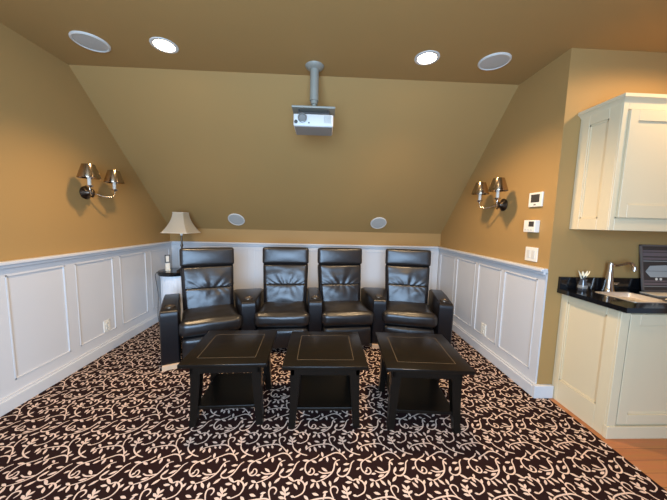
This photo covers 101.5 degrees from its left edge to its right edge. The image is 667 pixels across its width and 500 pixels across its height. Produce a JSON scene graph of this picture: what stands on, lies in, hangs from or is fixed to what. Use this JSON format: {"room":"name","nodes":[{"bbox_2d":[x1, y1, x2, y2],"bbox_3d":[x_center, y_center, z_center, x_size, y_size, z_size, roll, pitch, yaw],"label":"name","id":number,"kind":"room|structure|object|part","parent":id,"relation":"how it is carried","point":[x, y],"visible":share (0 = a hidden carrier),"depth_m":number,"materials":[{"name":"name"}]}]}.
{"room":"home theater","nodes":[
{"label":"home theater","id":0,"kind":"room"},
{"bbox_2d":[0,23,169,261],"bbox_3d":[-2.285,-0.173,1.343,0.100,2.786,5.275,1,6,-2],"label":"wall","id":1,"kind":"structure","parent":0,"point":[50,126],"depth_m":2.20,"materials":[{"name":"beige paint"}]},
{"bbox_2d":[0,313,158,416],"bbox_3d":[-2.248,1.111,1.476,0.036,0.105,5.075,1,6,-2],"label":"baseboard","id":2,"kind":"structure","parent":1,"relation":"attached to","point":[31,390],"depth_m":2.31,"materials":[{"name":"grey paint"}]},
{"bbox_2d":[0,241,171,399],"bbox_3d":[-2.227,0.635,1.428,0.055,1.023,5.075,1,6,-2],"label":"wainscoting","id":3,"kind":"structure","parent":1,"relation":"attached to","point":[54,309],"depth_m":2.33,"materials":[{"name":"grey paint"}]},
{"bbox_2d":[76,163,124,198],"bbox_3d":[-2.151,-0.606,2.488,0.241,0.286,0.446,1,6,-2],"label":"wall sconce","id":4,"kind":"object","parent":1,"relation":"attached to","point":[86,171],"visible":1,"depth_m":2.46,"materials":[{"name":"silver metal"}]},
{"bbox_3d":[-2.233,-0.525,2.494,0.082,0.120,0.119,1,6,-2],"label":"wall plate","id":5,"kind":"part","parent":4,"relation":"part of","materials":[{"name":"brown metal"}]},
{"bbox_3d":[-2.104,-0.676,2.340,0.162,0.114,0.162,1,6,-2],"label":"lamp shade","id":6,"kind":"part","parent":4,"relation":"part of","materials":[{"name":"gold metal"}]},
{"bbox_3d":[-2.147,-0.522,2.418,0.055,0.086,0.203,-2,7,-32],"label":"arm","id":7,"kind":"part","parent":4,"relation":"part of","materials":[{"name":"silver metal"}]},
{"bbox_3d":[-2.153,-0.538,2.574,0.055,0.087,0.203,4,7,28],"label":"arm","id":8,"kind":"part","parent":4,"relation":"part of","materials":[{"name":"silver metal"}]},
{"bbox_3d":[-2.115,-0.705,2.623,0.162,0.114,0.162,1,6,-2],"label":"lamp shade","id":9,"kind":"part","parent":4,"relation":"part of","materials":[{"name":"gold metal"}]},
{"bbox_2d":[103,319,109,332],"bbox_3d":[-2.298,0.769,2.764,0.012,0.115,0.075,1,6,-2],"label":"outlet","id":10,"kind":"object","parent":1,"relation":"attached to","point":[106,323],"visible":1,"depth_m":2.75,"materials":[{"name":"beige plastic"}]},
{"bbox_2d":[69,65,518,233],"bbox_3d":[-0.328,-0.979,3.213,3.926,1.547,1.538,1,6,-2],"label":"ceiling","id":11,"kind":"structure","parent":0,"point":[210,146],"depth_m":2.90,"materials":[{"name":"beige paint"}]},
{"bbox_2d":[228,214,244,224],"bbox_3d":[-1.340,-0.419,3.759,0.226,0.162,0.166,1,6,0],"label":"ceiling speaker","id":12,"kind":"object","parent":11,"relation":"attached to","point":[236,219],"visible":1,"depth_m":3.75,"materials":[{"name":"grey"}]},
{"bbox_2d":[370,217,386,228],"bbox_3d":[0.634,-0.379,3.840,0.226,0.162,0.166,1,6,0],"label":"ceiling speaker","id":13,"kind":"object","parent":11,"relation":"attached to","point":[379,222],"visible":1,"depth_m":3.83,"materials":[{"name":"grey"}]},
{"bbox_2d":[372,219,384,227],"bbox_3d":[0.635,-0.375,3.836,0.196,0.002,0.196,1,-39,-2],"label":"grille","id":14,"kind":"object","parent":13,"relation":"attached to","point":[376,223],"depth_m":3.84,"materials":[{"name":"grey metal"}]},
{"bbox_2d":[170,228,440,289],"bbox_3d":[-0.388,0.353,4.070,3.926,1.279,0.100,1,6,-2],"label":"wall","id":15,"kind":"structure","parent":0,"point":[206,235],"depth_m":3.97,"materials":[{"name":"beige paint"}]},
{"bbox_2d":[171,241,438,301],"bbox_3d":[-0.387,0.419,3.999,3.886,1.023,0.055,1,6,-2],"label":"wainscoting","id":16,"kind":"structure","parent":15,"relation":"attached to","point":[248,256],"depth_m":3.98,"materials":[{"name":"grey paint"}]},
{"bbox_2d":[0,322,666,499],"bbox_3d":[-0.264,1.227,1.562,4.012,0.052,5.075,1,6,-2],"label":"floor","id":17,"kind":"structure","parent":0,"point":[116,427],"depth_m":1.65,"materials":[{"name":"carpet"}]},
{"bbox_2d":[157,268,182,321],"bbox_3d":[-2.080,0.606,3.606,0.406,0.690,0.406,1,6,-2],"label":"table","id":18,"kind":"object","parent":17,"relation":"on","point":[170,281],"visible":0.41,"depth_m":3.44,"materials":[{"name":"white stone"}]},
{"bbox_2d":[155,271,163,320],"bbox_3d":[-2.180,0.611,3.457,0.122,0.695,0.025,-4,8,-41],"label":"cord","id":19,"kind":"object","parent":18,"relation":"hanging from","point":[158,271],"visible":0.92,"depth_m":3.42,"materials":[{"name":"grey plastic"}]},
{"bbox_2d":[165,255,170,270],"bbox_3d":[-2.127,0.164,3.493,0.060,0.210,0.045,-2,6,-27],"label":"handset","id":20,"kind":"object","parent":18,"relation":"on","point":[167,257],"visible":1,"depth_m":3.48,"materials":[{"name":"white plastic"}]},
{"bbox_2d":[161,212,200,271],"bbox_3d":[-1.947,-0.110,3.492,0.330,0.762,0.330,2,6,2],"label":"table lamp","id":21,"kind":"object","parent":18,"relation":"on","point":[181,223],"visible":0.86,"depth_m":3.38,"materials":[{"name":"beige fabric"}]},
{"bbox_3d":[-1.941,-0.350,3.468,0.320,0.255,0.320,2,6,2],"label":"lamp shade","id":22,"kind":"part","parent":21,"relation":"part of","materials":[{"name":"beige fabric"}]},
{"bbox_2d":[159,247,263,370],"bbox_3d":[-1.214,0.515,2.909,1.067,1.050,0.834,-2,6,-27],"label":"recliner","id":23,"kind":"object","parent":17,"relation":"on","point":[211,302],"visible":0.96,"depth_m":2.87,"materials":[{"name":"black leather"}]},
{"bbox_3d":[-1.641,0.751,2.764,0.150,0.502,0.744,-2,7,-28],"label":"armrest","id":24,"kind":"part","parent":23,"relation":"part of","materials":[{"name":"black leather"}]},
{"bbox_2d":[182,265,231,289],"bbox_3d":[-1.392,0.308,3.030,0.503,0.255,0.175,-2,6,-27],"label":"cushion","id":25,"kind":"object","parent":23,"relation":"on","point":[194,277],"depth_m":2.97,"materials":[{"name":"black leather"}]},
{"bbox_3d":[-1.399,0.510,3.055,0.539,0.692,0.287,-2,6,-27],"label":"backrest","id":26,"kind":"part","parent":23,"relation":"part of","materials":[{"name":"black leather"}]},
{"bbox_2d":[185,287,231,308],"bbox_3d":[-1.376,0.542,3.012,0.469,0.264,0.171,-2,6,-27],"label":"lumbar cushion","id":27,"kind":"object","parent":23,"relation":"on","point":[195,297],"depth_m":2.94,"materials":[{"name":"black leather"}]},
{"bbox_3d":[-1.247,0.696,2.768,0.551,0.186,0.580,-2,6,-27],"label":"seat","id":28,"kind":"part","parent":23,"relation":"part of","materials":[{"name":"black leather"}]},
{"bbox_3d":[-0.917,0.733,3.112,0.364,0.502,0.696,-2,6,-27],"label":"armrest","id":29,"kind":"part","parent":23,"relation":"part of","materials":[{"name":"black leather"}]},
{"bbox_2d":[177,330,276,427],"bbox_3d":[-0.722,0.916,1.993,0.545,0.462,0.545,1,6,-5],"label":"side table","id":30,"kind":"object","parent":17,"relation":"on","point":[235,354],"visible":1,"depth_m":1.85,"materials":[{"name":"black wood"}]},
{"bbox_3d":[-0.907,0.943,1.801,0.077,0.438,0.077,1,6,-5],"label":"leg","id":31,"kind":"part","parent":30,"relation":"part of","materials":[{"name":"black wood"}]},
{"bbox_3d":[-0.936,0.907,2.154,0.077,0.438,0.077,1,6,-5],"label":"leg","id":32,"kind":"part","parent":30,"relation":"part of","materials":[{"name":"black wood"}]},
{"bbox_2d":[198,373,265,408],"bbox_3d":[-0.725,1.024,2.004,0.395,0.022,0.395,1,6,-5],"label":"shelf","id":33,"kind":"object","parent":30,"relation":"attached to","point":[226,390],"depth_m":1.94,"materials":[{"name":"black wood"}]},
{"bbox_3d":[-0.508,0.949,1.835,0.077,0.438,0.077,1,6,-5],"label":"leg","id":34,"kind":"part","parent":30,"relation":"part of","materials":[{"name":"black wood"}]},
{"bbox_3d":[-0.538,0.913,2.187,0.077,0.438,0.077,1,6,-5],"label":"leg","id":35,"kind":"part","parent":30,"relation":"part of","materials":[{"name":"black wood"}]},
{"bbox_2d":[254,247,322,347],"bbox_3d":[-0.489,0.514,3.093,0.695,1.051,0.805,1,6,-7],"label":"recliner","id":36,"kind":"object","parent":17,"relation":"on","point":[288,306],"visible":0.96,"depth_m":3.19,"materials":[{"name":"black leather"}]},
{"bbox_3d":[-0.546,0.690,2.992,0.562,0.185,0.580,1,6,-7],"label":"seat","id":37,"kind":"part","parent":36,"relation":"part of","materials":[{"name":"black leather"}]},
{"bbox_2d":[265,284,304,301],"bbox_3d":[-0.577,0.535,3.265,0.469,0.264,0.171,1,6,-7],"label":"lumbar cushion","id":38,"kind":"object","parent":36,"relation":"on","point":[273,292],"depth_m":3.20,"materials":[{"name":"black leather"}]},
{"bbox_2d":[264,265,306,284],"bbox_3d":[-0.577,0.301,3.288,0.503,0.256,0.175,1,6,-7],"label":"cushion","id":39,"kind":"object","parent":36,"relation":"on","point":[273,274],"depth_m":3.23,"materials":[{"name":"black leather"}]},
{"bbox_3d":[-0.582,0.503,3.314,0.539,0.692,0.287,1,6,-7],"label":"backrest","id":40,"kind":"part","parent":36,"relation":"part of","materials":[{"name":"black leather"}]},
{"bbox_3d":[-0.230,0.741,3.197,0.150,0.502,0.704,1,6,-7],"label":"armrest","id":41,"kind":"part","parent":36,"relation":"part of","materials":[{"name":"black leather"}]},
{"bbox_2d":[282,331,368,428],"bbox_3d":[-0.065,0.931,2.001,0.545,0.462,0.555,1,6,-2],"label":"side table","id":42,"kind":"object","parent":17,"relation":"on","point":[324,367],"visible":1,"depth_m":1.87,"materials":[{"name":"black wood"}]},
{"bbox_3d":[-0.258,0.958,1.812,0.077,0.438,0.077,1,6,-2],"label":"leg","id":43,"kind":"part","parent":42,"relation":"part of","materials":[{"name":"black wood"}]},
{"bbox_2d":[297,375,351,410],"bbox_3d":[-0.068,1.038,2.012,0.395,0.022,0.405,1,6,-2],"label":"shelf","id":44,"kind":"object","parent":42,"relation":"attached to","point":[316,392],"depth_m":1.96,"materials":[{"name":"black wood"}]},
{"bbox_3d":[0.141,0.966,1.828,0.077,0.438,0.077,1,6,-2],"label":"leg","id":45,"kind":"part","parent":42,"relation":"part of","materials":[{"name":"black wood"}]},
{"bbox_2d":[317,248,386,348],"bbox_3d":[0.285,0.524,3.183,0.924,1.051,0.810,1,6,-8],"label":"recliner","id":46,"kind":"object","parent":17,"relation":"on","point":[339,269],"visible":0.89,"depth_m":3.26,"materials":[{"name":"black leather"}]},
{"bbox_3d":[0.073,0.511,3.388,0.539,0.692,0.287,1,6,-8],"label":"backrest","id":47,"kind":"part","parent":46,"relation":"part of","materials":[{"name":"black leather"}]},
{"bbox_2d":[320,265,359,284],"bbox_3d":[0.079,0.309,3.361,0.503,0.256,0.178,1,6,-8],"label":"cushion","id":48,"kind":"object","parent":46,"relation":"on","point":[329,274],"depth_m":3.30,"materials":[{"name":"black leather"}]},
{"bbox_2d":[321,284,358,300],"bbox_3d":[0.080,0.543,3.339,0.469,0.264,0.172,1,6,-8],"label":"lumbar cushion","id":49,"kind":"object","parent":46,"relation":"on","point":[329,292],"depth_m":3.28,"materials":[{"name":"black leather"}]},
{"bbox_3d":[0.118,0.699,3.067,0.562,0.184,0.580,1,6,-8],"label":"seat","id":50,"kind":"part","parent":46,"relation":"part of","materials":[{"name":"black leather"}]},
{"bbox_3d":[0.510,0.750,3.281,0.330,0.502,0.664,2,6,2],"label":"armrest","id":51,"kind":"part","parent":46,"relation":"part of","materials":[{"name":"black leather"}]},
{"bbox_2d":[382,249,453,343],"bbox_3d":[0.957,0.538,3.197,0.741,1.051,0.865,2,6,11],"label":"recliner","id":52,"kind":"object","parent":17,"relation":"on","point":[409,309],"visible":0.93,"depth_m":3.27,"materials":[{"name":"black leather"}]},
{"bbox_2d":[387,284,426,302],"bbox_3d":[0.900,0.560,3.367,0.469,0.264,0.172,2,6,11],"label":"lumbar cushion","id":53,"kind":"object","parent":52,"relation":"on","point":[411,293],"depth_m":3.30,"materials":[{"name":"black leather"}]},
{"bbox_3d":[0.911,0.528,3.416,0.539,0.692,0.287,2,6,11],"label":"backrest","id":54,"kind":"part","parent":52,"relation":"part of","materials":[{"name":"black leather"}]},
{"bbox_2d":[387,265,428,286],"bbox_3d":[0.914,0.326,3.388,0.503,0.255,0.179,2,6,11],"label":"cushion","id":55,"kind":"object","parent":52,"relation":"on","point":[397,275],"depth_m":3.33,"materials":[{"name":"black leather"}]},
{"bbox_3d":[0.843,0.712,3.097,0.567,0.186,0.580,2,6,11],"label":"seat","id":56,"kind":"part","parent":52,"relation":"part of","materials":[{"name":"black leather"}]},
{"bbox_3d":[1.245,0.774,3.216,0.150,0.502,0.744,3,6,12],"label":"armrest","id":57,"kind":"part","parent":52,"relation":"part of","materials":[{"name":"black leather"}]},
{"bbox_2d":[375,332,474,432],"bbox_3d":[0.608,0.947,2.000,0.550,0.462,0.570,2,6,1],"label":"side table","id":58,"kind":"object","parent":17,"relation":"on","point":[415,363],"visible":1,"depth_m":1.85,"materials":[{"name":"black wood"}]},
{"bbox_3d":[0.411,0.935,2.196,0.077,0.438,0.077,2,6,1],"label":"leg","id":59,"kind":"part","parent":58,"relation":"part of","materials":[{"name":"black wood"}]},
{"bbox_3d":[0.400,0.973,1.817,0.077,0.438,0.077,2,6,1],"label":"leg","id":60,"kind":"part","parent":58,"relation":"part of","materials":[{"name":"black wood"}]},
{"bbox_2d":[385,375,451,414],"bbox_3d":[0.606,1.054,2.011,0.400,0.022,0.420,2,6,1],"label":"shelf","id":61,"kind":"object","parent":58,"relation":"attached to","point":[416,395],"depth_m":1.93,"materials":[{"name":"black wood"}]},
{"bbox_3d":[0.805,0.983,1.807,0.077,0.438,0.077,2,6,1],"label":"leg","id":62,"kind":"part","parent":58,"relation":"part of","materials":[{"name":"black wood"}]},
{"bbox_2d":[0,0,666,84],"bbox_3d":[0.637,-1.379,0.606,5.634,0.100,3.637,1,6,-2],"label":"ceiling","id":63,"kind":"structure","parent":0,"point":[377,39],"depth_m":1.83,"materials":[{"name":"beige paint"}]},
{"bbox_2d":[68,31,110,52],"bbox_3d":[-1.782,-1.522,1.998,0.234,0.012,0.234,1,6,-2],"label":"ceiling speaker","id":64,"kind":"object","parent":63,"relation":"attached to","point":[89,41],"visible":1,"depth_m":1.98,"materials":[{"name":"grey"}]},
{"bbox_2d":[72,34,107,50],"bbox_3d":[-1.782,-1.520,1.998,0.202,0.002,0.202,1,6,-2],"label":"grille","id":65,"kind":"object","parent":64,"relation":"attached to","point":[88,41],"depth_m":1.99,"materials":[{"name":"grey metal"}]},
{"bbox_2d":[149,37,178,53],"bbox_3d":[-1.254,-1.514,2.020,0.188,0.007,0.188,1,6,-2],"label":"recessed light","id":66,"kind":"object","parent":63,"relation":"in","point":[161,44],"visible":1,"depth_m":2.01,"materials":[{"name":"grey"}]},
{"bbox_2d":[292,61,334,135],"bbox_3d":[-0.161,-1.256,2.259,0.350,0.516,0.251,1,6,-2],"label":"projector","id":67,"kind":"object","parent":63,"relation":"hanging from","point":[314,119],"visible":1,"depth_m":2.21,"materials":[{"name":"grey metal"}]},
{"bbox_3d":[-0.163,-1.161,2.269,0.350,0.028,0.190,1,6,-2],"label":"mount plate","id":68,"kind":"part","parent":67,"relation":"part of","materials":[{"name":"grey metal"}]},
{"bbox_3d":[-0.166,-1.001,2.295,0.302,0.003,0.215,1,6,-2],"label":"panel","id":69,"kind":"part","parent":67,"relation":"part of","materials":[{"name":"grey plastic"}]},
{"bbox_2d":[414,50,439,64],"bbox_3d":[0.720,-1.474,2.096,0.188,0.007,0.188,1,6,-2],"label":"recessed light","id":70,"kind":"object","parent":63,"relation":"in","point":[428,57],"visible":1,"depth_m":2.08,"materials":[{"name":"grey"}]},
{"bbox_2d":[478,52,511,69],"bbox_3d":[1.250,-1.462,2.118,0.230,0.012,0.230,1,6,-2],"label":"ceiling speaker","id":71,"kind":"object","parent":63,"relation":"attached to","point":[493,61],"visible":1,"depth_m":2.10,"materials":[{"name":"grey"}]},
{"bbox_2d":[480,55,508,68],"bbox_3d":[1.250,-1.460,2.119,0.199,0.002,0.199,1,6,-2],"label":"grille","id":72,"kind":"object","parent":71,"relation":"attached to","point":[490,61],"depth_m":2.11,"materials":[{"name":"grey metal"}]},
{"bbox_2d":[440,48,584,383],"bbox_3d":[1.677,-0.257,3.097,0.100,2.786,2.064,1,6,-2],"label":"wall","id":73,"kind":"structure","parent":0,"point":[532,145],"depth_m":2.27,"materials":[{"name":"beige paint"}]},
{"bbox_2d":[481,322,485,335],"bbox_3d":[1.601,0.847,2.912,0.012,0.120,0.080,1,6,-2],"label":"outlet","id":74,"kind":"object","parent":73,"relation":"attached to","point":[483,326],"visible":1,"depth_m":2.90,"materials":[{"name":"beige plastic"}]},
{"bbox_2d":[471,177,507,210],"bbox_3d":[1.530,-0.522,2.624,0.241,0.286,0.446,1,6,-2],"label":"wall sconce","id":75,"kind":"object","parent":73,"relation":"attached to","point":[499,184],"visible":1,"depth_m":2.60,"materials":[{"name":"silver metal"}]},
{"bbox_3d":[1.488,-0.623,2.755,0.162,0.114,0.162,1,6,-2],"label":"lamp shade","id":76,"kind":"part","parent":75,"relation":"part of","materials":[{"name":"gold metal"}]},
{"bbox_3d":[1.523,-0.454,2.710,0.055,0.086,0.203,-2,7,-32],"label":"arm","id":77,"kind":"part","parent":75,"relation":"part of","materials":[{"name":"silver metal"}]},
{"bbox_3d":[1.498,-0.594,2.473,0.162,0.114,0.162,1,6,-2],"label":"lamp shade","id":78,"kind":"part","parent":75,"relation":"part of","materials":[{"name":"gold metal"}]},
{"bbox_3d":[1.608,-0.438,2.635,0.082,0.120,0.119,1,6,-2],"label":"wall plate","id":79,"kind":"part","parent":75,"relation":"part of","materials":[{"name":"brown metal"}]},
{"bbox_2d":[437,246,547,383],"bbox_3d":[1.582,0.554,3.126,0.055,1.023,1.964,1,6,-2],"label":"wainscoting","id":80,"kind":"structure","parent":73,"relation":"attached to","point":[506,296],"depth_m":2.64,"materials":[{"name":"grey paint"}]},
{"bbox_2d":[452,322,534,394],"bbox_3d":[1.581,1.031,3.175,0.036,0.105,1.964,1,6,-2],"label":"baseboard","id":81,"kind":"structure","parent":73,"relation":"attached to","point":[507,369],"depth_m":2.64,"materials":[{"name":"grey paint"}]},
{"bbox_2d":[523,220,539,232],"bbox_3d":[1.637,-0.197,2.254,0.046,0.100,0.124,1,6,-2],"label":"thermostat","id":82,"kind":"object","parent":73,"relation":"attached to","point":[529,225],"visible":1,"depth_m":2.22,"materials":[{"name":"beige plastic"}]},
{"bbox_2d":[525,247,537,261],"bbox_3d":[1.648,0.035,2.271,0.012,0.116,0.132,1,6,-2],"label":"light switch","id":83,"kind":"object","parent":73,"relation":"attached to","point":[531,253],"visible":1,"depth_m":2.26,"materials":[{"name":"beige plastic"}]},
{"bbox_2d":[528,192,543,206],"bbox_3d":[1.656,-0.412,2.229,0.016,0.116,0.140,1,6,-2],"label":"control panel","id":84,"kind":"object","parent":73,"relation":"attached to","point":[535,199],"visible":1,"depth_m":2.21,"materials":[{"name":"beige plastic"}]},
{"bbox_2d":[549,49,666,384],"bbox_3d":[2.617,-0.139,2.156,1.708,2.786,0.100,1,6,-2],"label":"wall","id":85,"kind":"structure","parent":0,"point":[607,74],"depth_m":2.04,"materials":[{"name":"beige paint"}]},
{"bbox_2d":[531,384,553,397],"bbox_3d":[1.677,1.133,2.186,0.156,0.105,0.030,1,6,-2],"label":"baseboard","id":86,"kind":"structure","parent":85,"relation":"attached to","point":[538,390],"depth_m":2.17,"materials":[{"name":"grey paint"}]},
{"bbox_2d":[558,277,640,289],"bbox_3d":[2.547,0.269,2.134,1.613,0.093,0.021,1,6,-2],"label":"backsplash","id":87,"kind":"structure","parent":85,"relation":"attached to","point":[563,282],"depth_m":2.10,"materials":[{"name":"black stone"}]},
{"bbox_2d":[569,93,666,231],"bbox_3d":[2.579,-0.547,1.903,1.599,0.844,0.315,1,6,-2],"label":"upper cabinet","id":88,"kind":"object","parent":85,"relation":"attached to","point":[620,182],"visible":1,"depth_m":1.77,"materials":[{"name":"beige paint"}]},
{"bbox_3d":[1.810,-0.544,1.893,0.010,0.803,0.278,1,6,-2],"label":"panel","id":89,"kind":"part","parent":88,"relation":"part of","materials":[{"name":"beige paint"}]},
{"bbox_3d":[2.589,-0.944,1.862,1.599,0.046,0.315,1,6,-2],"label":"crown","id":90,"kind":"part","parent":88,"relation":"part of","materials":[{"name":"beige paint"}]},
{"bbox_3d":[2.596,-0.514,1.779,1.573,0.803,0.010,1,6,-2],"label":"frame","id":91,"kind":"part","parent":88,"relation":"part of","materials":[{"name":"beige paint"}]},
{"bbox_3d":[2.171,-0.539,1.753,0.645,0.670,0.022,1,6,-2],"label":"door","id":92,"kind":"part","parent":88,"relation":"part of","materials":[{"name":"beige paint"}]},
{"bbox_2d":[549,398,666,490],"bbox_3d":[2.587,1.383,0.696,1.622,0.051,3.111,1,6,-2],"label":"floor","id":93,"kind":"structure","parent":0,"point":[649,456],"depth_m":1.68,"materials":[{"name":"brown wood"}]},
{"bbox_2d":[552,294,666,438],"bbox_3d":[2.561,0.796,1.977,1.576,0.860,0.439,1,6,-2],"label":"base cabinet","id":94,"kind":"object","parent":93,"relation":"on","point":[610,370],"visible":0.88,"depth_m":1.78,"materials":[{"name":"beige paint"}]},
{"bbox_3d":[1.782,0.779,1.957,0.012,0.860,0.416,1,6,-2],"label":"panel","id":95,"kind":"part","parent":94,"relation":"part of","materials":[{"name":"beige paint"}]},
{"bbox_2d":[557,288,666,313],"bbox_3d":[2.554,0.354,1.907,1.613,0.032,0.490,1,6,-2],"label":"countertop","id":96,"kind":"structure","parent":94,"relation":"on","point":[625,306],"depth_m":1.78,"materials":[{"name":"black stone"}]},
{"bbox_2d":[577,271,589,290],"bbox_3d":[1.882,0.230,2.053,0.069,0.153,0.062,-4,8,-45],"label":"bud vase","id":97,"kind":"object","parent":96,"relation":"on","point":[582,285],"visible":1,"depth_m":2.04,"materials":[{"name":"clear glass"}]},
{"bbox_2d":[601,262,637,291],"bbox_3d":[2.139,0.201,2.031,0.200,0.230,0.078,4,6,22],"label":"faucet","id":98,"kind":"object","parent":96,"relation":"on","point":[608,285],"visible":1,"depth_m":2.04,"materials":[{"name":"silver metal"}]},
{"bbox_3d":[2.163,0.118,2.030,0.164,0.065,0.035,3,6,17],"label":"spout","id":99,"kind":"part","parent":98,"relation":"part of","materials":[{"name":"silver metal"}]},
{"bbox_2d":[595,291,666,302],"bbox_3d":[2.076,0.342,1.898,0.274,0.034,0.274,1,6,-2],"label":"sink","id":100,"kind":"object","parent":96,"relation":"in","point":[628,296],"visible":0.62,"depth_m":1.95,"materials":[{"name":"beige ceramic"}]},
{"bbox_2d":[619,297,647,301],"bbox_3d":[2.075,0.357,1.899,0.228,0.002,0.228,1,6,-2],"label":"basin","id":101,"kind":"object","parent":100,"relation":"in","point":[640,299],"depth_m":1.94,"materials":[{"name":"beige metal"}]},
{"bbox_2d":[639,245,666,291],"bbox_3d":[2.503,0.141,2.089,0.300,0.357,0.070,1,6,-2],"label":"framed sign","id":102,"kind":"object","parent":96,"relation":"on","point":[653,258],"visible":1,"depth_m":2.08,"materials":[{"name":"grey"}]},
{"bbox_2d":[639,292,666,296],"bbox_3d":[2.464,0.325,1.984,0.344,0.006,0.123,1,6,1],"label":"booklet","id":103,"kind":"object","parent":96,"relation":"on","point":[658,294],"visible":1,"depth_m":1.99,"materials":[{"name":"beige paper"}]},
{"bbox_3d":[1.820,0.760,1.740,0.070,0.775,0.014,1,6,-2],"label":"frame","id":104,"kind":"part","parent":94,"relation":"part of","materials":[{"name":"beige paint"}]},
{"bbox_3d":[2.162,0.771,1.752,0.632,0.735,0.018,1,6,-2],"label":"door","id":105,"kind":"part","parent":94,"relation":"part of","materials":[{"name":"beige paint"}]}
]}

